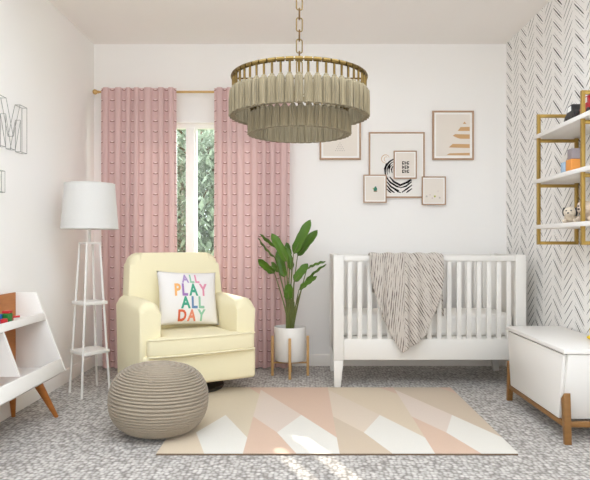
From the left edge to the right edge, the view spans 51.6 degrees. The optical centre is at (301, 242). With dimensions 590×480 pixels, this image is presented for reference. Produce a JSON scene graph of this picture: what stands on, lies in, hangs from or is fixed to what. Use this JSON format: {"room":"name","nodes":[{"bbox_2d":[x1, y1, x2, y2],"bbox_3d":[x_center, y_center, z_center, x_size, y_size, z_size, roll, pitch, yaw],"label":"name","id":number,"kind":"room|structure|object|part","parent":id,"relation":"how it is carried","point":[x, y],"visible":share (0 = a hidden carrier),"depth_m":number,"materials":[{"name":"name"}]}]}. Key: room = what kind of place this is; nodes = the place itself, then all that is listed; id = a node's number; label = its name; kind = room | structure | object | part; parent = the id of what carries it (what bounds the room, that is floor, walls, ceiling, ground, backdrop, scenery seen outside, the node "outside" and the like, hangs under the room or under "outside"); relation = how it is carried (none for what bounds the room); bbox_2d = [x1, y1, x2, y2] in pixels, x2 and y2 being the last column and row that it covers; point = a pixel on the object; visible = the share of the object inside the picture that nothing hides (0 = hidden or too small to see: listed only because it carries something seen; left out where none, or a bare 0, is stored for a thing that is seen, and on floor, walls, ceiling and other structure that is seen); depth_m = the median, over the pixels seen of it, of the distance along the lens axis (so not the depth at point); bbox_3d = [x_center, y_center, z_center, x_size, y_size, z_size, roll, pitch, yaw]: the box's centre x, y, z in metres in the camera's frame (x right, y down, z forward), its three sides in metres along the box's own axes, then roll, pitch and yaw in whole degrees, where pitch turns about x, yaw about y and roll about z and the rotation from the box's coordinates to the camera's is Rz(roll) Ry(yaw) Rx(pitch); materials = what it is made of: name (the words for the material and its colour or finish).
{"room":"bedroom","nodes":[
{"label":"bedroom","id":0,"kind":"room"},
{"bbox_2d":[0,0,93,368],"bbox_3d":[-1.780,-0.313,1.875,0.150,2.636,6.650,0,0,0],"label":"wall","id":1,"kind":"structure","parent":0,"point":[47,63],"depth_m":4.05,"materials":[{"name":"white paint"}]},
{"bbox_2d":[0,170,4,192],"bbox_3d":[-1.691,-0.346,3.361,0.023,0.123,0.185,0,0,0],"label":"wire square","id":2,"kind":"object","parent":1,"relation":"attached to","point":[1,170],"visible":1,"depth_m":3.45,"materials":[{"name":"white metal"}]},
{"bbox_2d":[0,95,26,153],"bbox_3d":[-1.686,-0.680,3.530,0.033,0.280,0.353,0,0,0],"label":"wire letter","id":3,"kind":"object","parent":1,"relation":"attached to","point":[5,117],"visible":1,"depth_m":3.52,"materials":[{"name":"white metal"}]},
{"bbox_2d":[0,355,94,421],"bbox_3d":[-1.698,0.959,1.850,0.014,0.092,6.300,0,0,0],"label":"baseboard","id":4,"kind":"structure","parent":1,"relation":"attached to","point":[24,400],"depth_m":4.08,"materials":[{"name":"white paint"}]},
{"bbox_2d":[0,366,589,479],"bbox_3d":[-0.017,1.055,1.875,3.677,0.100,6.650,0,0,0],"label":"floor","id":5,"kind":"structure","parent":0,"point":[83,443],"depth_m":3.00,"materials":[{"name":"carpet"}]},
{"bbox_2d":[0,292,65,417],"bbox_3d":[-1.540,0.649,3.080,0.298,0.721,1.040,0,0,0],"label":"organizer","id":6,"kind":"object","parent":5,"relation":"on","point":[30,356],"visible":1,"depth_m":3.52,"materials":[{"name":"white paint"}]},
{"bbox_2d":[0,318,7,323],"bbox_3d":[-1.548,0.413,3.167,0.025,0.040,0.035,0,0,0],"label":"block","id":7,"kind":"object","parent":6,"relation":"on","point":[4,320],"visible":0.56,"depth_m":3.15,"materials":[{"name":"red plastic"}]},
{"bbox_2d":[3,313,12,321],"bbox_3d":[-1.556,0.402,3.225,0.037,0.062,0.040,0,0,0],"label":"block","id":8,"kind":"object","parent":6,"relation":"on","point":[9,316],"visible":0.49,"depth_m":3.21,"materials":[{"name":"green plastic"}]},
{"bbox_2d":[2,310,12,312],"bbox_3d":[-1.559,0.364,3.227,0.038,0.014,0.040,0,0,0],"label":"block","id":9,"kind":"object","parent":8,"relation":"on","point":[4,311],"visible":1,"depth_m":3.21,"materials":[{"name":"red plastic"}]},
{"bbox_3d":[-1.685,0.519,3.080,0.008,0.461,1.004,0,0,0],"label":"panel","id":10,"kind":"part","parent":6,"relation":"part of","materials":[{"name":"brown wood"}]},
{"bbox_3d":[-1.647,0.901,3.486,0.047,0.216,0.117,0,0,-12],"label":"leg","id":11,"kind":"part","parent":6,"relation":"part of","materials":[{"name":"brown wood"}]},
{"bbox_2d":[0,367,39,385],"bbox_3d":[-1.546,0.740,3.080,0.269,0.017,1.004,0,0,0],"label":"shelf","id":12,"kind":"object","parent":6,"relation":"attached to","point":[23,371],"depth_m":3.27,"materials":[{"name":"white paint"}]},
{"bbox_3d":[-1.540,0.519,3.591,0.298,0.461,0.018,0,0,0],"label":"panel","id":13,"kind":"part","parent":6,"relation":"part of","materials":[{"name":"white paint"}]},
{"bbox_3d":[-1.453,0.901,3.476,0.133,0.218,0.048,0,0,-36],"label":"leg","id":14,"kind":"part","parent":6,"relation":"part of","materials":[{"name":"brown wood"}]},
{"bbox_2d":[60,181,118,398],"bbox_3d":[-1.430,0.303,4.110,0.378,1.406,0.382,0,0,-4],"label":"floor lamp","id":15,"kind":"object","parent":5,"relation":"on","point":[86,205],"visible":1,"depth_m":4.00,"materials":[{"name":"fabric"}]},
{"bbox_3d":[-1.529,0.500,4.103,0.078,1.011,0.012,0,0,-4],"label":"leg","id":16,"kind":"part","parent":15,"relation":"part of","materials":[{"name":"white metal"}]},
{"bbox_3d":[-1.421,0.500,3.985,0.012,1.011,0.131,0,0,-4],"label":"leg","id":17,"kind":"part","parent":15,"relation":"part of","materials":[{"name":"white metal"}]},
{"bbox_3d":[-1.430,-0.246,4.110,0.372,0.307,0.372,0,0,-4],"label":"lamp shade","id":18,"kind":"part","parent":15,"relation":"part of","materials":[{"name":"fabric"}]},
{"bbox_3d":[-1.430,0.001,4.110,0.105,0.012,0.105,0,0,41],"label":"frame","id":19,"kind":"part","parent":15,"relation":"part of","materials":[{"name":"white metal"}]},
{"bbox_3d":[-1.430,-0.125,4.110,0.040,0.260,0.040,0,0,-4],"label":"stem","id":20,"kind":"part","parent":15,"relation":"part of","materials":[{"name":"white metal"}]},
{"bbox_2d":[72,299,107,305],"bbox_3d":[-1.430,0.400,4.110,0.180,0.022,0.173,0,0,42],"label":"shelf","id":21,"kind":"object","parent":15,"relation":"attached to","point":[94,302],"depth_m":4.06,"materials":[{"name":"white wood"}]},
{"bbox_2d":[70,345,109,355],"bbox_3d":[-1.430,0.726,4.110,0.206,0.022,0.247,0,0,36],"label":"shelf","id":22,"kind":"object","parent":15,"relation":"attached to","point":[90,350],"depth_m":4.07,"materials":[{"name":"white wood"}]},
{"bbox_3d":[-1.439,0.500,4.235,0.012,1.011,0.131,0,0,-4],"label":"leg","id":23,"kind":"part","parent":15,"relation":"part of","materials":[{"name":"white metal"}]},
{"bbox_3d":[-1.331,0.500,4.117,0.078,1.011,0.012,0,0,-4],"label":"leg","id":24,"kind":"part","parent":15,"relation":"part of","materials":[{"name":"white metal"}]},
{"bbox_2d":[116,252,254,392],"bbox_3d":[-0.810,0.533,4.222,0.789,0.926,0.738,0,0,-30],"label":"armchair","id":25,"kind":"object","parent":5,"relation":"on","point":[225,350],"visible":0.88,"depth_m":4.09,"materials":[{"name":"yellow fabric"}]},
{"bbox_3d":[-1.098,0.632,4.067,0.136,0.545,0.615,0,0,-30],"label":"arm","id":26,"kind":"part","parent":25,"relation":"part of","materials":[{"name":"beige fabric"}]},
{"bbox_2d":[157,271,218,324],"bbox_3d":[-0.800,0.388,4.285,0.450,0.390,0.179,0,0,-28],"label":"throw pillow","id":27,"kind":"object","parent":25,"relation":"on","point":[184,298],"visible":0.99,"depth_m":4.23,"materials":[{"name":"white fabric"}]},
{"bbox_2d":[146,325,253,356],"bbox_3d":[-0.748,0.652,4.133,0.730,0.122,0.512,0,0,-30],"label":"seat cushion","id":28,"kind":"object","parent":25,"relation":"on","point":[173,340],"depth_m":3.95,"materials":[{"name":"beige fabric"}]},
{"bbox_3d":[-0.532,0.632,4.394,0.136,0.545,0.615,0,0,-30],"label":"arm","id":29,"kind":"part","parent":25,"relation":"part of","materials":[{"name":"beige fabric"}]},
{"bbox_2d":[271,336,308,379],"bbox_3d":[-0.090,0.854,4.625,0.215,0.302,0.215,0,0,45],"label":"plant stand","id":30,"kind":"object","parent":5,"relation":"on","point":[272,337],"visible":0.87,"depth_m":4.62,"materials":[{"name":"brown wood"}]},
{"bbox_3d":[-0.224,0.854,4.625,0.020,0.302,0.020,0,0,0],"label":"leg","id":31,"kind":"part","parent":30,"relation":"part of","materials":[{"name":"brown wood"}]},
{"bbox_3d":[-0.090,0.854,4.491,0.020,0.302,0.020,0,0,0],"label":"leg","id":32,"kind":"part","parent":30,"relation":"part of","materials":[{"name":"brown wood"}]},
{"bbox_2d":[258,219,325,362],"bbox_3d":[-0.078,0.355,4.613,0.533,1.064,0.272,0,0,0],"label":"potted plant","id":33,"kind":"object","parent":30,"relation":"on","point":[282,333],"visible":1,"depth_m":4.57,"materials":[{"name":"green plant"}]},
{"bbox_3d":[-0.090,0.759,4.625,0.245,0.255,0.245,0,0,0],"label":"pot","id":34,"kind":"part","parent":33,"relation":"part of","materials":[{"name":"white ceramic"}]},
{"bbox_3d":[-0.090,0.555,4.625,0.068,0.221,0.062,0,0,0],"label":"stem","id":35,"kind":"part","parent":33,"relation":"part of","materials":[{"name":"green plant"}]},
{"bbox_3d":[0.044,0.854,4.625,0.020,0.302,0.020,0,0,0],"label":"leg","id":36,"kind":"part","parent":30,"relation":"part of","materials":[{"name":"brown wood"}]},
{"bbox_2d":[156,387,518,454],"bbox_3d":[0.168,1.000,3.547,1.716,0.009,1.325,0,0,0],"label":"rug","id":37,"kind":"object","parent":5,"relation":"on","point":[236,420],"visible":0.91,"depth_m":3.37,"materials":[{"name":"fabric"}]},
{"bbox_2d":[107,360,208,438],"bbox_3d":[-0.757,0.815,3.225,0.520,0.359,0.520,0,0,32],"label":"pouf","id":38,"kind":"object","parent":37,"relation":"on","point":[159,399],"visible":1,"depth_m":3.04,"materials":[{"name":"beige fabric"}]},
{"bbox_2d":[329,253,525,386],"bbox_3d":[0.886,0.544,4.534,1.337,0.922,0.613,0,0,0],"label":"crib","id":39,"kind":"object","parent":5,"relation":"on","point":[503,275],"visible":0.76,"depth_m":4.24,"materials":[{"name":"white paint"}]},
{"bbox_3d":[0.254,0.544,4.815,0.072,0.922,0.050,0,0,0],"label":"leg","id":40,"kind":"part","parent":39,"relation":"part of","materials":[{"name":"white paint"}]},
{"bbox_3d":[0.240,0.449,4.534,0.045,0.732,0.513,0,0,0],"label":"panel","id":41,"kind":"part","parent":39,"relation":"part of","materials":[{"name":"white paint"}]},
{"bbox_3d":[0.254,0.544,4.252,0.072,0.922,0.050,0,0,0],"label":"leg","id":42,"kind":"part","parent":39,"relation":"part of","materials":[{"name":"white paint"}]},
{"bbox_2d":[368,252,443,352],"bbox_3d":[0.736,0.407,4.239,0.544,0.687,0.201,0,0,0],"label":"blanket","id":43,"kind":"object","parent":39,"relation":"on","point":[407,288],"visible":0.98,"depth_m":4.18,"materials":[{"name":"beige fabric"}]},
{"bbox_3d":[0.886,0.107,4.816,1.193,0.040,0.036,0,0,0],"label":"rail","id":44,"kind":"part","parent":39,"relation":"part of","materials":[{"name":"white paint"}]},
{"bbox_3d":[0.886,0.685,4.534,1.257,0.040,0.513,0,0,0],"label":"mattress","id":45,"kind":"part","parent":39,"relation":"part of","materials":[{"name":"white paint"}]},
{"bbox_3d":[0.886,0.740,4.251,1.193,0.146,0.028,0,0,0],"label":"rail","id":46,"kind":"part","parent":39,"relation":"part of","materials":[{"name":"white paint"}]},
{"bbox_2d":[344,308,511,335],"bbox_3d":[0.886,0.585,4.559,1.237,0.159,0.441,0,0,0],"label":"mattress","id":47,"kind":"object","parent":39,"relation":"on","point":[354,310],"visible":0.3,"depth_m":4.34,"materials":[{"name":"white fabric"}]},
{"bbox_3d":[0.886,0.107,4.251,1.193,0.040,0.036,0,0,0],"label":"rail","id":48,"kind":"part","parent":39,"relation":"part of","materials":[{"name":"white paint"}]},
{"bbox_3d":[1.519,0.544,4.815,0.072,0.922,0.050,0,0,0],"label":"leg","id":49,"kind":"part","parent":39,"relation":"part of","materials":[{"name":"white paint"}]},
{"bbox_3d":[1.532,0.449,4.534,0.045,0.732,0.513,0,0,0],"label":"panel","id":50,"kind":"part","parent":39,"relation":"part of","materials":[{"name":"white paint"}]},
{"bbox_3d":[1.519,0.544,4.252,0.072,0.922,0.050,0,0,0],"label":"leg","id":51,"kind":"part","parent":39,"relation":"part of","materials":[{"name":"white paint"}]},
{"bbox_2d":[505,326,589,444],"bbox_3d":[1.478,0.768,3.470,0.353,0.474,0.878,0,0,0],"label":"chest","id":52,"kind":"object","parent":5,"relation":"on","point":[548,367],"visible":1,"depth_m":3.25,"materials":[{"name":"white paint"}]},
{"bbox_3d":[1.325,0.878,3.883,0.034,0.254,0.052,0,0,0],"label":"leg","id":53,"kind":"part","parent":52,"relation":"part of","materials":[{"name":"brown wood"}]},
{"bbox_3d":[1.324,0.911,3.470,0.024,0.027,0.830,0,0,0],"label":"rail","id":54,"kind":"part","parent":52,"relation":"part of","materials":[{"name":"brown wood"}]},
{"bbox_3d":[1.317,0.727,3.470,0.017,0.333,0.825,0,0,0],"label":"panel","id":55,"kind":"part","parent":52,"relation":"part of","materials":[{"name":"white paint"}]},
{"bbox_3d":[1.478,0.542,3.470,0.353,0.022,0.878,0,0,0],"label":"lid","id":56,"kind":"part","parent":52,"relation":"part of","materials":[{"name":"white paint"}]},
{"bbox_3d":[1.325,0.878,3.057,0.034,0.254,0.052,0,0,0],"label":"leg","id":57,"kind":"part","parent":52,"relation":"part of","materials":[{"name":"brown wood"}]},
{"bbox_3d":[1.478,0.911,3.069,0.285,0.027,0.024,0,0,0],"label":"cross rail","id":58,"kind":"part","parent":52,"relation":"part of","materials":[{"name":"brown wood"}]},
{"bbox_2d":[48,0,550,43],"bbox_3d":[-0.017,-1.691,1.875,3.677,0.120,6.650,0,0,0],"label":"ceiling","id":59,"kind":"structure","parent":0,"point":[100,21],"depth_m":4.49,"materials":[{"name":"paint"}]},
{"bbox_2d":[228,0,369,142],"bbox_3d":[-0.012,-1.059,2.749,0.634,1.144,0.633,0,0,0],"label":"chandelier","id":60,"kind":"object","parent":59,"relation":"hanging from","point":[347,100],"visible":1,"depth_m":2.54,"materials":[{"name":"brass"},{"name":"beige fabric tassels"}]},
{"bbox_2d":[94,44,505,353],"bbox_3d":[-0.017,-0.313,5.100,3.377,2.636,0.200,0,0,0],"label":"wall","id":61,"kind":"structure","parent":0,"point":[406,83],"depth_m":5.00,"materials":[{"name":"white paint"}]},
{"bbox_2d":[92,89,213,94],"bbox_3d":[-0.853,-1.212,4.941,1.663,0.065,0.117,0,0,0],"label":"curtain rod","id":62,"kind":"object","parent":61,"relation":"attached to","point":[94,91],"visible":0.28,"depth_m":4.90,"materials":[{"name":"gold metal"}]},
{"bbox_2d":[101,87,176,367],"bbox_3d":[-1.302,-0.122,4.856,0.608,2.231,0.061,0,0,0],"label":"curtain","id":63,"kind":"object","parent":62,"relation":"hanging from","point":[139,127],"visible":0.63,"depth_m":4.85,"materials":[{"name":"fabric"}]},
{"bbox_2d":[214,87,289,367],"bbox_3d":[-0.403,-0.122,4.856,0.617,2.231,0.057,0,0,0],"label":"curtain","id":64,"kind":"object","parent":62,"relation":"hanging from","point":[252,175],"visible":0.66,"depth_m":4.87,"materials":[{"name":"fabric"}]},
{"bbox_2d":[176,124,213,251],"bbox_3d":[-0.920,-0.297,5.053,1.080,1.365,0.075,0,0,0],"label":"window","id":65,"kind":"structure","parent":61,"relation":"in","point":[191,129],"depth_m":5.01,"materials":[{"name":"white plastic"}]},
{"bbox_3d":[-0.650,-0.302,5.062,0.471,1.295,0.035,0,0,0],"label":"sash","id":66,"kind":"part","parent":65,"relation":"part of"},
{"bbox_2d":[176,121,213,122],"bbox_3d":[-0.920,-0.310,4.990,1.260,1.480,0.080,0,0,0],"label":"trim","id":67,"kind":"structure","parent":61,"relation":"attached to","point":[176,121],"depth_m":4.98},
{"bbox_2d":[97,354,504,365],"bbox_3d":[-0.017,0.959,4.993,3.349,0.092,0.014,0,0,0],"label":"baseboard","id":68,"kind":"structure","parent":61,"relation":"attached to","point":[314,359],"depth_m":4.99,"materials":[{"name":"white paint"}]},
{"bbox_2d":[320,123,360,159],"bbox_3d":[0.312,-0.881,4.987,0.338,0.400,0.022,0,0,0],"label":"picture frame","id":69,"kind":"object","parent":61,"relation":"attached to","point":[348,148],"visible":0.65,"depth_m":4.98,"materials":[{"name":"white paper"}]},
{"bbox_2d":[363,175,386,202],"bbox_3d":[0.594,-0.442,4.965,0.188,0.228,0.018,0,0,0],"label":"picture frame","id":70,"kind":"object","parent":61,"relation":"attached to","point":[374,186],"visible":1,"depth_m":4.96,"materials":[{"name":"brown wood"}]},
{"bbox_2d":[366,177,383,199],"bbox_3d":[0.594,-0.442,4.962,0.150,0.190,0.002,0,0,0],"label":"print","id":71,"kind":"object","parent":70,"relation":"attached to","point":[374,185],"depth_m":4.96,"materials":[{"name":"paper"}]},
{"bbox_2d":[369,132,424,197],"bbox_3d":[0.774,-0.637,4.987,0.456,0.537,0.022,0,0,0],"label":"picture frame","id":72,"kind":"object","parent":61,"relation":"attached to","point":[382,145],"visible":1,"depth_m":4.98,"materials":[{"name":"white paper"}]},
{"bbox_2d":[393,151,416,178],"bbox_3d":[0.840,-0.637,4.965,0.188,0.228,0.018,0,0,0],"label":"picture frame","id":73,"kind":"object","parent":61,"relation":"attached to","point":[404,162],"visible":1,"depth_m":4.96,"materials":[{"name":"white paper"}]},
{"bbox_2d":[396,153,413,175],"bbox_3d":[0.840,-0.637,4.962,0.150,0.190,0.002,0,0,0],"label":"print","id":74,"kind":"object","parent":73,"relation":"attached to","point":[404,161],"depth_m":4.96,"materials":[{"name":"paper"}]},
{"bbox_2d":[422,176,445,204],"bbox_3d":[1.072,-0.425,4.965,0.195,0.232,0.018,0,0,0],"label":"picture frame","id":75,"kind":"object","parent":61,"relation":"attached to","point":[433,187],"visible":1,"depth_m":4.96,"materials":[{"name":"brown wood"}]},
{"bbox_2d":[424,179,443,202],"bbox_3d":[1.072,-0.425,4.962,0.157,0.194,0.002,0,0,0],"label":"print","id":76,"kind":"object","parent":75,"relation":"attached to","point":[433,188],"depth_m":4.96,"materials":[{"name":"paper"}]},
{"bbox_2d":[432,111,473,159],"bbox_3d":[1.234,-0.879,4.987,0.338,0.401,0.022,0,0,0],"label":"picture frame","id":77,"kind":"object","parent":61,"relation":"attached to","point":[452,131],"visible":1,"depth_m":4.98,"materials":[{"name":"white paper"}]},
{"bbox_2d":[436,114,469,155],"bbox_3d":[1.234,-0.879,4.982,0.278,0.341,0.002,0,0,0],"label":"print","id":78,"kind":"object","parent":77,"relation":"attached to","point":[452,130],"depth_m":4.98,"materials":[{"name":"paper"}]},
{"bbox_2d":[506,0,589,334],"bbox_3d":[1.747,-0.313,1.875,0.150,2.636,6.650,0,0,0],"label":"wall","id":79,"kind":"structure","parent":0,"point":[548,59],"depth_m":4.19,"materials":[{"name":"paper"}]},
{"bbox_2d":[533,90,589,244],"bbox_3d":[1.540,-0.383,3.295,0.250,0.784,0.890,0,0,0],"label":"wall shelf","id":80,"kind":"object","parent":79,"relation":"attached to","point":[571,130],"visible":0.94,"depth_m":3.52,"materials":[{"name":"white wood"}]},
{"bbox_3d":[1.541,-0.383,3.680,0.248,0.784,0.019,0,0,0],"label":"frame","id":81,"kind":"part","parent":80,"relation":"part of","materials":[{"name":"gold metal"}]},
{"bbox_2d":[561,162,565,172],"bbox_3d":[1.492,-0.419,3.425,0.060,0.068,0.050,0,0,0],"label":"block","id":82,"kind":"object","parent":80,"relation":"on","point":[563,164],"visible":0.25,"depth_m":3.41,"materials":[{"name":"blue paint"}]},
{"bbox_2d":[562,207,578,222],"bbox_3d":[1.502,-0.155,3.395,0.082,0.090,0.200,0,0,35],"label":"plush dog","id":83,"kind":"object","parent":80,"relation":"on","point":[570,214],"visible":0.87,"depth_m":3.34},
{"bbox_2d":[564,104,579,121],"bbox_3d":[1.505,-0.707,3.359,0.078,0.104,0.135,0,0,0],"label":"toy car","id":84,"kind":"object","parent":80,"relation":"on","point":[573,110],"visible":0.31,"depth_m":3.32,"materials":[{"name":"black plastic"}]},
{"bbox_2d":[566,159,579,170],"bbox_3d":[1.487,-0.420,3.325,0.070,0.070,0.070,0,0,0],"label":"block","id":85,"kind":"object","parent":80,"relation":"on","point":[571,164],"visible":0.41,"depth_m":3.29,"materials":[{"name":"orange paint"}]},
{"bbox_2d":[567,148,579,159],"bbox_3d":[1.491,-0.484,3.322,0.066,0.056,0.065,0,0,0],"label":"block","id":86,"kind":"object","parent":85,"relation":"on","point":[574,153],"visible":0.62,"depth_m":3.29,"materials":[{"name":"grey paint"}]},
{"bbox_2d":[576,201,589,221],"bbox_3d":[1.509,-0.163,3.166,0.238,0.108,0.098,0,0,-30],"label":"plush dog","id":87,"kind":"object","parent":80,"relation":"on","point":[587,203],"visible":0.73,"depth_m":3.11},
{"bbox_2d":[579,95,589,114],"bbox_3d":[1.495,-0.707,3.149,0.078,0.104,0.135,0,0,0],"label":"toy car","id":88,"kind":"object","parent":80,"relation":"on","point":[587,98],"visible":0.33,"depth_m":3.12,"materials":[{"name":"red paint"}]},
{"bbox_3d":[1.541,-0.383,3.100,0.248,0.784,0.019,0,0,0],"label":"frame","id":89,"kind":"part","parent":80,"relation":"part of","materials":[{"name":"gold metal"}]},
{"label":"outside","id":90,"kind":"structure","parent":0,"visible":0},
{"bbox_3d":[-1.500,1.430,10.625,15.000,0.150,10.750,0,0,0],"label":"lawn","id":91,"kind":"structure","parent":90,"visible":0},
{"bbox_2d":[177,130,213,255],"bbox_3d":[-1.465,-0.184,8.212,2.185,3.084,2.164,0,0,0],"label":"tree","id":92,"kind":"object","parent":91,"relation":"on","point":[205,157],"visible":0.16,"depth_m":7.63,"materials":[{"name":"green plant"}]}
]}

